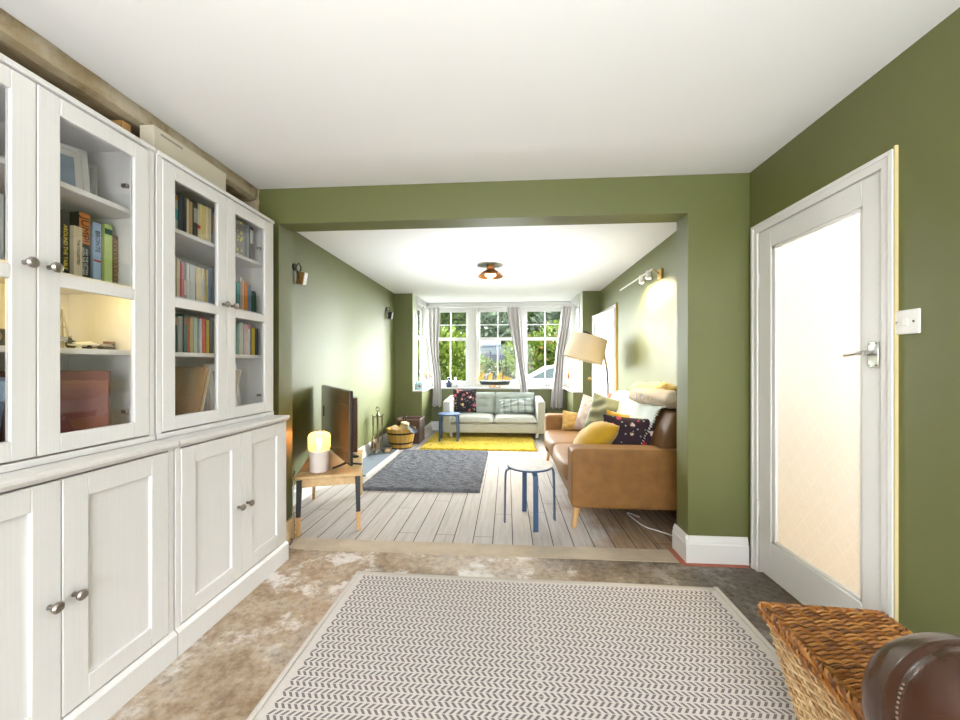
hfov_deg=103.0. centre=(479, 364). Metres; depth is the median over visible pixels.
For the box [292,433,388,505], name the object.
baseboard
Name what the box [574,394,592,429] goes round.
cushion
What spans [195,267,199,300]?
book
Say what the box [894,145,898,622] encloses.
trim
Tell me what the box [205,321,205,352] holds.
book
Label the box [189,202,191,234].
book
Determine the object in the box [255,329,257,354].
book
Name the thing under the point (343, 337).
wall
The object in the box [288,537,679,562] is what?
threshold
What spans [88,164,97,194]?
framed picture
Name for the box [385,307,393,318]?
wall light
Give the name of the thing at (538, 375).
car
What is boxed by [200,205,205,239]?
book
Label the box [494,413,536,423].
seat cushion
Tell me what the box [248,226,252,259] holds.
book
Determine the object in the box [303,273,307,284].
diffuser
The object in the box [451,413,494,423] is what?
seat cushion
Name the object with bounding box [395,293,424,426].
wall
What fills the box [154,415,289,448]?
countertop
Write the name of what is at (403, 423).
log
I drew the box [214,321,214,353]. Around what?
book
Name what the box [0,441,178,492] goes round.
countertop
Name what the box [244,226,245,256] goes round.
book
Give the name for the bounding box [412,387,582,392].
window sill
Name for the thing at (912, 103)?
wall
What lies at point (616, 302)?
door frame
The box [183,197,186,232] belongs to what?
book
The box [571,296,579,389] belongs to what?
window
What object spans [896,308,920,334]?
wall switch
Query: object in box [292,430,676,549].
boards
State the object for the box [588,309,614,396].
panelled door
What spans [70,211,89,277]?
book
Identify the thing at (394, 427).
log
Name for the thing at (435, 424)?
baseboard
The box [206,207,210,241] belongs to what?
book
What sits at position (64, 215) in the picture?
book
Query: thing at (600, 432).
cushion
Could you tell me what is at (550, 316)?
tree
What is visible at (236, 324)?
book
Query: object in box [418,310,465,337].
tree
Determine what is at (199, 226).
book
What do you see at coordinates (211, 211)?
book
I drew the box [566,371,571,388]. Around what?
bottle
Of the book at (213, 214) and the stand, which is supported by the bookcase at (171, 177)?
the book at (213, 214)
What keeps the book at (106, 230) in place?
on the bookcase at (36, 116)
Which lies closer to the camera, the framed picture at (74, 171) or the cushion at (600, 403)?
the framed picture at (74, 171)
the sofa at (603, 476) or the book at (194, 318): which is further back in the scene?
the sofa at (603, 476)
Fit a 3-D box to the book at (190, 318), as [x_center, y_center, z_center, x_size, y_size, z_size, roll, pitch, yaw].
[-1.482,-0.143,1.868,0.150,0.171,0.014,0,0,4]
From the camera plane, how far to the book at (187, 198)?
1.85 m
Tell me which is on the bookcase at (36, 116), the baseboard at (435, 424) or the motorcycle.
the motorcycle
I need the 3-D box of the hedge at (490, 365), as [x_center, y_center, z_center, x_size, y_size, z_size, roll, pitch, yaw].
[0.995,0.113,20.206,6.772,1.459,1.474,0,0,6]
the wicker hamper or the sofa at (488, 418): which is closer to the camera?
the wicker hamper
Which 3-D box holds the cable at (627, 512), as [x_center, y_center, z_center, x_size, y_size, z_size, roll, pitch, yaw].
[1.286,1.213,2.862,0.108,0.007,0.558,0,0,-23]
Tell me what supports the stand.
on the slate hearth
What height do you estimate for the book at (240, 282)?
0.162 m
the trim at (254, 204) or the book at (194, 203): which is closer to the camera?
the book at (194, 203)
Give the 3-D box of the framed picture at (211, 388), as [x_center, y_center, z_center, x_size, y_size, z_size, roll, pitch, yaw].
[-1.526,0.145,2.277,0.062,0.298,0.200,0,0,14]
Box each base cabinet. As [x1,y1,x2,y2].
[0,441,178,719]
[154,415,289,656]
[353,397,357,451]
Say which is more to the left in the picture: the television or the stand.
the television
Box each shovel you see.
[375,416,380,449]
[403,415,417,432]
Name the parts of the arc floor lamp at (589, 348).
lamp shade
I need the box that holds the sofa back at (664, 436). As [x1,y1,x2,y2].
[649,408,676,448]
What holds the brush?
hanging from the stand
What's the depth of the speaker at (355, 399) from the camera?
3.46 m
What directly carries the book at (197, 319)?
on the bookcase at (171, 177)
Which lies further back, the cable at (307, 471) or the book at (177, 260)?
the cable at (307, 471)
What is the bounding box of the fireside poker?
[381,416,382,446]
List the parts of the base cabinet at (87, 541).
panel, door, knob, knob, door, panel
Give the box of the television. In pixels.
[321,385,361,468]
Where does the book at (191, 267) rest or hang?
on the bookcase at (171, 177)
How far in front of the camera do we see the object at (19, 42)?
1.52 m
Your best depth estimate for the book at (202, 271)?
1.92 m
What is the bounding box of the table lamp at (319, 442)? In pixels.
[308,431,330,472]
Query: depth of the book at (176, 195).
1.79 m
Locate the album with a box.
[0,370,110,441]
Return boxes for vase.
[420,369,432,388]
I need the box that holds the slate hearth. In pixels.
[362,449,398,476]
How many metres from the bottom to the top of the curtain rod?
0.039 m
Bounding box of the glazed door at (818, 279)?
[756,171,880,610]
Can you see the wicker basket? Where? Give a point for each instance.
(417, 421)
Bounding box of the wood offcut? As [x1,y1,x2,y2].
[111,120,130,132]
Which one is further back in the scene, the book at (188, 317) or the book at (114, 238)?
the book at (188, 317)
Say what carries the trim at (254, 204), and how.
attached to the wall at (711, 212)
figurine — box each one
[445,377,451,386]
[452,377,458,386]
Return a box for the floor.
[108,549,835,719]
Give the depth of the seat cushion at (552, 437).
4.09 m
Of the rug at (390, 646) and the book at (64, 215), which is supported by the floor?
the rug at (390, 646)
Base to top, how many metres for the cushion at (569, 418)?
0.262 m
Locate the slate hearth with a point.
(370, 462)
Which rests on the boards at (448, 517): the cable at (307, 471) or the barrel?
the barrel
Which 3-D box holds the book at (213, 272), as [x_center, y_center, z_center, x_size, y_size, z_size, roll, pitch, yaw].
[-1.471,-0.402,2.025,0.151,0.171,0.020,0,0,4]
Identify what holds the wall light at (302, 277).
attached to the wall at (343, 337)
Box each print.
[60,153,75,186]
[161,134,182,149]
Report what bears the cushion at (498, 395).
on the sofa at (488, 418)
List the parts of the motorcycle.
frame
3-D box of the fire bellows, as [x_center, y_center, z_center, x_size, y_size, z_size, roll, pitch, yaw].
[-1.433,1.076,5.078,0.053,0.250,0.130,0,0,-16]
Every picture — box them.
[60,143,89,192]
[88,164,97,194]
[204,364,240,409]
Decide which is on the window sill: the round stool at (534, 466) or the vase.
the vase
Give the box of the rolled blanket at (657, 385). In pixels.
[629,382,676,390]
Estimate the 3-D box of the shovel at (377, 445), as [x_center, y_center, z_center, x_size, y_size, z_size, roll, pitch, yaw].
[-1.365,0.920,5.114,0.070,0.450,0.024,0,0,4]
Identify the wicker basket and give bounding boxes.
[397,416,424,443]
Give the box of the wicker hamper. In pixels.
[757,601,913,719]
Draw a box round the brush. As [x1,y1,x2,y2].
[372,416,374,447]
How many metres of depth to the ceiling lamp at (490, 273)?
4.47 m
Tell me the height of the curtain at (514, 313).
1.814 m
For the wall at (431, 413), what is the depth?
6.96 m
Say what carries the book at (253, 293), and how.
on the bookcase at (171, 177)
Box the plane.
[63,338,99,348]
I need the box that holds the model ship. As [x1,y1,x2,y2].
[477,361,511,387]
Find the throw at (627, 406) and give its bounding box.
[611,390,665,443]
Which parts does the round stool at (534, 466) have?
leg, leg, seat, leg, leg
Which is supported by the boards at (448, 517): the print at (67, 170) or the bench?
the bench
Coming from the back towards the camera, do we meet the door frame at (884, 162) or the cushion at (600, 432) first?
the cushion at (600, 432)
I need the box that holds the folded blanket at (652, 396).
[628,388,676,408]
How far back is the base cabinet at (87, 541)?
1.26 m
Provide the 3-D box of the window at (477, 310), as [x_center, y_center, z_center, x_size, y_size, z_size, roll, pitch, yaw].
[0.339,-0.345,7.274,0.900,1.570,0.120,0,0,4]
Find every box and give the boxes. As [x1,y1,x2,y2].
[384,445,391,452]
[416,381,423,389]
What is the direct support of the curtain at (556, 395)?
hanging from the curtain rod
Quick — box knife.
[97,344,115,349]
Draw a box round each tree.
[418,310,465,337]
[456,312,510,345]
[501,312,542,349]
[528,311,560,336]
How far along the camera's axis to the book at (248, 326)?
2.27 m
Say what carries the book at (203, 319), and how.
on the bookcase at (171, 177)
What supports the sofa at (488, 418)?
on the boards at (448, 517)
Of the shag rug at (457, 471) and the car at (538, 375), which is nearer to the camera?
the shag rug at (457, 471)
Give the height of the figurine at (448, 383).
0.188 m
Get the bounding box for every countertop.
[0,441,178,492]
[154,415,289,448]
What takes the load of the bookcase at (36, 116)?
on the countertop
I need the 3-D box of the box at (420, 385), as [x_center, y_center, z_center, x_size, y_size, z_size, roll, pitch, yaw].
[-1.019,0.357,6.506,0.110,0.134,0.103,0,0,4]
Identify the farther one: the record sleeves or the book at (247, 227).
the book at (247, 227)
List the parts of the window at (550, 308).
sash, sash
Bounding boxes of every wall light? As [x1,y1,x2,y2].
[292,263,307,284]
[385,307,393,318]
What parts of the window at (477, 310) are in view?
sash, sash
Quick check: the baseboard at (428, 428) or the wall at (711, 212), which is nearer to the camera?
the wall at (711, 212)
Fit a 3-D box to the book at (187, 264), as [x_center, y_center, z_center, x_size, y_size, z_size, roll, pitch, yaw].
[-1.483,-0.402,1.849,0.150,0.173,0.012,0,0,4]
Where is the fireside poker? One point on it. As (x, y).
(382, 416)
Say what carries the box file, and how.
on the bookcase at (171, 177)
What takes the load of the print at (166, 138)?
attached to the carton
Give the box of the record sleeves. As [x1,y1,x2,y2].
[175,367,208,414]
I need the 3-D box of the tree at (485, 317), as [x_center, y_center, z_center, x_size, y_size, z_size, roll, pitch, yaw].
[0.173,-3.833,36.636,5.968,8.735,5.328,0,0,-7]
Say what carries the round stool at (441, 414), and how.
on the shag rug at (467, 441)
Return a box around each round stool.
[438,412,459,441]
[504,458,555,531]
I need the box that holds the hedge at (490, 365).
[480,356,550,375]
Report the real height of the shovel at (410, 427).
0.240 m
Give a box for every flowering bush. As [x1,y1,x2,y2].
[418,326,488,381]
[501,319,559,376]
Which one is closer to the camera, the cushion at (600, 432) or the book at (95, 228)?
the book at (95, 228)
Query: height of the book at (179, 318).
0.169 m
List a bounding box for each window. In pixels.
[416,298,426,386]
[429,305,470,386]
[474,305,521,386]
[522,304,568,386]
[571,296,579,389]
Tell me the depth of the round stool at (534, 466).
2.94 m
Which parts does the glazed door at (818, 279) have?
pane, lever handle, handle plate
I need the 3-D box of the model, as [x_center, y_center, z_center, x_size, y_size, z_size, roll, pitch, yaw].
[-1.563,-0.133,1.429,0.051,0.151,0.051,0,0,4]
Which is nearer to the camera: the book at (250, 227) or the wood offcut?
the wood offcut
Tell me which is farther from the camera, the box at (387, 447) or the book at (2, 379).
the box at (387, 447)
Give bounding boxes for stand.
[372,406,384,454]
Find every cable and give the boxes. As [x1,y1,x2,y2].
[292,471,308,534]
[627,512,671,535]
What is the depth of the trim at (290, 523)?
2.65 m
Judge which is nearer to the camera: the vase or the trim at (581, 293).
the trim at (581, 293)
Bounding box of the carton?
[140,125,225,190]
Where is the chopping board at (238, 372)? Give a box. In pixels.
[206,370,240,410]
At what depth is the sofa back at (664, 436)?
2.90 m
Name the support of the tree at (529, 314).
on the ground
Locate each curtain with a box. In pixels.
[426,306,441,406]
[507,305,527,391]
[550,305,570,408]
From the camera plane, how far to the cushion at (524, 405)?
6.57 m
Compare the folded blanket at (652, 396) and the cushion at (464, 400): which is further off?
the cushion at (464, 400)
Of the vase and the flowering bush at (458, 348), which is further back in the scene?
the flowering bush at (458, 348)
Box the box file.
[236,219,243,255]
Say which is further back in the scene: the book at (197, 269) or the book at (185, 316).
the book at (197, 269)
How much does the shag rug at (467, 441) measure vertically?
0.034 m
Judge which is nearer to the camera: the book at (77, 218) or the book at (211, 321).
the book at (77, 218)
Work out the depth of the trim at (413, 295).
6.34 m
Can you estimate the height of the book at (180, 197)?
0.176 m
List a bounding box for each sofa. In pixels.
[443,392,544,437]
[544,408,676,527]
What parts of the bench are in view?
leg, leg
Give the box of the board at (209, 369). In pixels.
[200,368,211,411]
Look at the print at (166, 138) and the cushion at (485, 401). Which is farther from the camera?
the cushion at (485, 401)
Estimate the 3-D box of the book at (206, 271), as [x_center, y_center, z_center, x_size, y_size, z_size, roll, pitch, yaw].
[-1.475,-0.401,1.963,0.150,0.169,0.014,0,0,4]
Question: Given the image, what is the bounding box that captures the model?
[60,309,70,347]
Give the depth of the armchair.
0.65 m
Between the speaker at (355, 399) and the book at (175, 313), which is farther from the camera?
the speaker at (355, 399)
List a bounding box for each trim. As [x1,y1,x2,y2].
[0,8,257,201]
[242,189,259,211]
[286,517,294,541]
[412,293,415,389]
[416,293,579,386]
[580,291,582,390]
[668,549,749,567]
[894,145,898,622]
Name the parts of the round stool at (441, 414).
leg, leg, seat, leg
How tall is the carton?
0.185 m
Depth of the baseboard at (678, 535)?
2.44 m
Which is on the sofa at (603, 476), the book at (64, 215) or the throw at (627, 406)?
the throw at (627, 406)
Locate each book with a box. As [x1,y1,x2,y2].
[0,194,3,259]
[0,377,4,427]
[60,209,69,273]
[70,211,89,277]
[70,225,81,275]
[90,222,100,279]
[101,224,111,281]
[112,235,117,283]
[175,194,177,228]
[175,259,179,296]
[175,260,175,295]
[175,313,176,351]
[177,194,182,230]
[177,314,187,351]
[177,316,182,351]
[180,261,183,296]
[180,261,185,297]
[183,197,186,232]
[186,263,188,297]
[187,198,188,232]
[187,317,188,352]
[189,200,197,236]
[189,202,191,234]
[189,264,194,299]
[189,317,192,352]
[191,317,196,352]
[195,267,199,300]
[197,318,201,352]
[197,319,197,352]
[198,203,200,237]
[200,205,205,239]
[200,268,204,301]
[200,318,204,352]
[205,269,212,302]
[205,270,207,301]
[205,319,213,352]
[205,320,208,352]
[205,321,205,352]
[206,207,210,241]
[211,211,211,242]
[212,213,214,243]
[213,272,214,303]
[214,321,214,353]
[236,281,241,308]
[236,282,238,303]
[236,322,242,354]
[236,324,237,353]
[242,280,243,309]
[243,323,246,354]
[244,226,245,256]
[244,282,247,310]
[246,226,248,257]
[247,324,249,354]
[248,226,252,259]
[248,285,250,310]
[251,291,255,311]
[251,328,254,354]
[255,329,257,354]
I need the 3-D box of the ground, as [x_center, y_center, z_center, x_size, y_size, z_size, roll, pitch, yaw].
[2.715,0.900,38.414,80.000,1.250,62.000,0,0,4]
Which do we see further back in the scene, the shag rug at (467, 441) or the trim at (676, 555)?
the shag rug at (467, 441)
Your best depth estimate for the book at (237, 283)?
2.18 m
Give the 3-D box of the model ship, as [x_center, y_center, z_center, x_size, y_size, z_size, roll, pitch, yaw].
[0.290,0.174,7.082,0.691,0.501,0.094,0,0,4]
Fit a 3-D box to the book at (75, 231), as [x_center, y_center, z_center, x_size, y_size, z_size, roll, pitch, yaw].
[-1.553,-0.413,1.420,0.132,0.195,0.028,0,0,4]
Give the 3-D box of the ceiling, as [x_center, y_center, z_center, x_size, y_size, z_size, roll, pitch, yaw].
[-0.021,-1.235,2.357,3.545,0.120,10.300,0,0,4]
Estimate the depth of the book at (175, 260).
1.78 m
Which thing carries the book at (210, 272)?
on the bookcase at (171, 177)
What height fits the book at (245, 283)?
0.166 m
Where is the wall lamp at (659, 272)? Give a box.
[619,268,662,290]
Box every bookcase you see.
[0,53,156,472]
[154,150,274,439]
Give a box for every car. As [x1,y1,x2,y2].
[480,341,512,362]
[510,365,554,380]
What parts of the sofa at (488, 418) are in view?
arm, frame, arm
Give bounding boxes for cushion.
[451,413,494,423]
[453,389,476,411]
[459,392,494,413]
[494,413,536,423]
[495,392,533,413]
[499,398,533,413]
[544,430,579,454]
[553,444,570,480]
[561,410,580,430]
[573,421,618,443]
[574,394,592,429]
[582,393,618,428]
[603,414,654,444]
[606,409,629,417]
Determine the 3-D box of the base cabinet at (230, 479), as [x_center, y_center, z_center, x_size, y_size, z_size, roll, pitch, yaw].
[-1.457,0.772,2.021,0.499,0.906,0.810,0,0,4]
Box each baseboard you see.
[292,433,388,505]
[424,421,431,435]
[432,421,438,429]
[672,523,689,561]
[685,535,748,565]
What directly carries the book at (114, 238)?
on the bookcase at (36, 116)
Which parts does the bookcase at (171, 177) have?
door, panel, panel, panel, shelf, shelf, shelf, knob, knob, panel, door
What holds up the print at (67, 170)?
attached to the framed picture at (74, 171)
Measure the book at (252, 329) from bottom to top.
0.163 m
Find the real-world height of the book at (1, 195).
0.225 m
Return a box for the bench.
[295,449,362,536]
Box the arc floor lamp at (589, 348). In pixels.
[563,331,608,396]
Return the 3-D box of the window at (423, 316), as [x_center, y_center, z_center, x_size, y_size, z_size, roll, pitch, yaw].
[-1.106,-0.345,6.900,0.120,1.570,0.810,0,0,4]
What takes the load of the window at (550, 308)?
in the wall at (431, 413)
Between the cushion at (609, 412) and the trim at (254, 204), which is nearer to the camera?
the trim at (254, 204)
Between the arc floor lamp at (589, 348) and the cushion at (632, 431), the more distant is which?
the arc floor lamp at (589, 348)
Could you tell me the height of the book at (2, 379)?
0.256 m
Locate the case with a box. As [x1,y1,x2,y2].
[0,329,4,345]
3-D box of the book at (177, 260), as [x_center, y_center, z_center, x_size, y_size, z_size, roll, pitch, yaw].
[-1.487,-0.404,1.796,0.150,0.177,0.016,0,0,4]
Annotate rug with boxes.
[246,571,796,719]
[363,449,487,492]
[419,432,537,451]
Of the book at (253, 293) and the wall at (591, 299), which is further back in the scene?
the wall at (591, 299)
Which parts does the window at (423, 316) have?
sash, sash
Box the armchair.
[861,632,959,719]
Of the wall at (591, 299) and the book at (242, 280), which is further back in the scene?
the wall at (591, 299)
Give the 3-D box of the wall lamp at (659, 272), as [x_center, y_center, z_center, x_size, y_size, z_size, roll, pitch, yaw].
[1.730,-0.877,4.191,0.110,0.105,1.095,0,0,4]
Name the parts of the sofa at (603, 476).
arm, frame, leg, arm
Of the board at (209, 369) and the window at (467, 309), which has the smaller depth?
the board at (209, 369)
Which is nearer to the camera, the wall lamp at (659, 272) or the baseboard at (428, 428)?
the wall lamp at (659, 272)
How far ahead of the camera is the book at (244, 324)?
2.24 m
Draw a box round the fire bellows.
[370,436,373,454]
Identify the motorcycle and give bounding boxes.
[60,336,76,347]
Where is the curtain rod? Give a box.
[422,305,573,308]
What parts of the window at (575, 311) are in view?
sash, sash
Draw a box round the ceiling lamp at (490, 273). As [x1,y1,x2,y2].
[478,264,502,279]
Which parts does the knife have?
handle, blade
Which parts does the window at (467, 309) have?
sash, sash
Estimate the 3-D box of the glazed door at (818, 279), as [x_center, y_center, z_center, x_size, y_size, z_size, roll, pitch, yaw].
[1.611,0.218,1.889,0.096,1.974,0.751,0,0,4]
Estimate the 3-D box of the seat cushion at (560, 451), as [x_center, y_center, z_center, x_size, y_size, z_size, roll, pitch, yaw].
[1.082,0.860,3.390,0.836,0.186,0.876,0,0,4]
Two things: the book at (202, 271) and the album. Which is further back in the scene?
the book at (202, 271)
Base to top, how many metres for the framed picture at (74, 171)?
0.212 m
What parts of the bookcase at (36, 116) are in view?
door, knob, panel, knob, shelf, shelf, shelf, panel, panel, door, panel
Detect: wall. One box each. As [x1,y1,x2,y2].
[259,173,749,563]
[292,232,394,485]
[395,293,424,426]
[425,389,570,425]
[571,291,599,412]
[600,7,959,633]
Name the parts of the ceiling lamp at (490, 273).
lamp shade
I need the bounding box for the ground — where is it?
[481,366,527,380]
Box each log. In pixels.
[391,425,397,429]
[400,421,408,429]
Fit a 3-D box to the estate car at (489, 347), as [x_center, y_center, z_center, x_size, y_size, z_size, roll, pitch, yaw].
[1.430,-0.710,27.172,4.361,1.930,1.750,0,0,4]
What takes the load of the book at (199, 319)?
on the bookcase at (171, 177)
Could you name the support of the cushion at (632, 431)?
on the sofa at (603, 476)
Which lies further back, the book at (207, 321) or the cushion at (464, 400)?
the cushion at (464, 400)
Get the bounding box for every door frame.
[600,302,617,391]
[751,149,893,618]
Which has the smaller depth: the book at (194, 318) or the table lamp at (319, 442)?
the book at (194, 318)
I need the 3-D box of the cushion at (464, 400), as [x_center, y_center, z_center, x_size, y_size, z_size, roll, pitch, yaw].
[-0.274,0.639,6.759,0.431,0.402,0.190,0,0,1]
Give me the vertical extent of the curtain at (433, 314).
1.864 m
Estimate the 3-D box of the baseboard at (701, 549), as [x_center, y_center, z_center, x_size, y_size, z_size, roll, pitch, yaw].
[1.452,1.139,2.344,0.368,0.165,0.020,0,0,4]
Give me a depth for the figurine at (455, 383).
7.12 m
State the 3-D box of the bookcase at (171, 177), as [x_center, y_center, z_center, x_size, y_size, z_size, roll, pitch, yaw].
[-1.499,-0.294,2.024,0.414,1.222,0.810,0,0,4]
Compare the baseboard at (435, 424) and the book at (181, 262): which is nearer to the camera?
the book at (181, 262)
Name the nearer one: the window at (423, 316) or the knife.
the knife
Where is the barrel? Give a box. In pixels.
[386,426,415,449]
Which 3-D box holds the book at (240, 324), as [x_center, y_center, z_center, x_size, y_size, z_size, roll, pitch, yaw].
[-1.452,-0.151,2.209,0.150,0.185,0.030,0,0,4]
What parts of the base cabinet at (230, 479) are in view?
door, panel, knob, knob, door, panel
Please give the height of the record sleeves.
0.284 m
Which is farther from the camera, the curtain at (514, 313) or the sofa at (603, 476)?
the curtain at (514, 313)
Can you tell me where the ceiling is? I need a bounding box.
[0,0,959,302]
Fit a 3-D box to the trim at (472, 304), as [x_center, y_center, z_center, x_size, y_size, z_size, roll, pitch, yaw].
[0.302,-0.362,6.896,3.030,1.625,0.960,0,0,4]

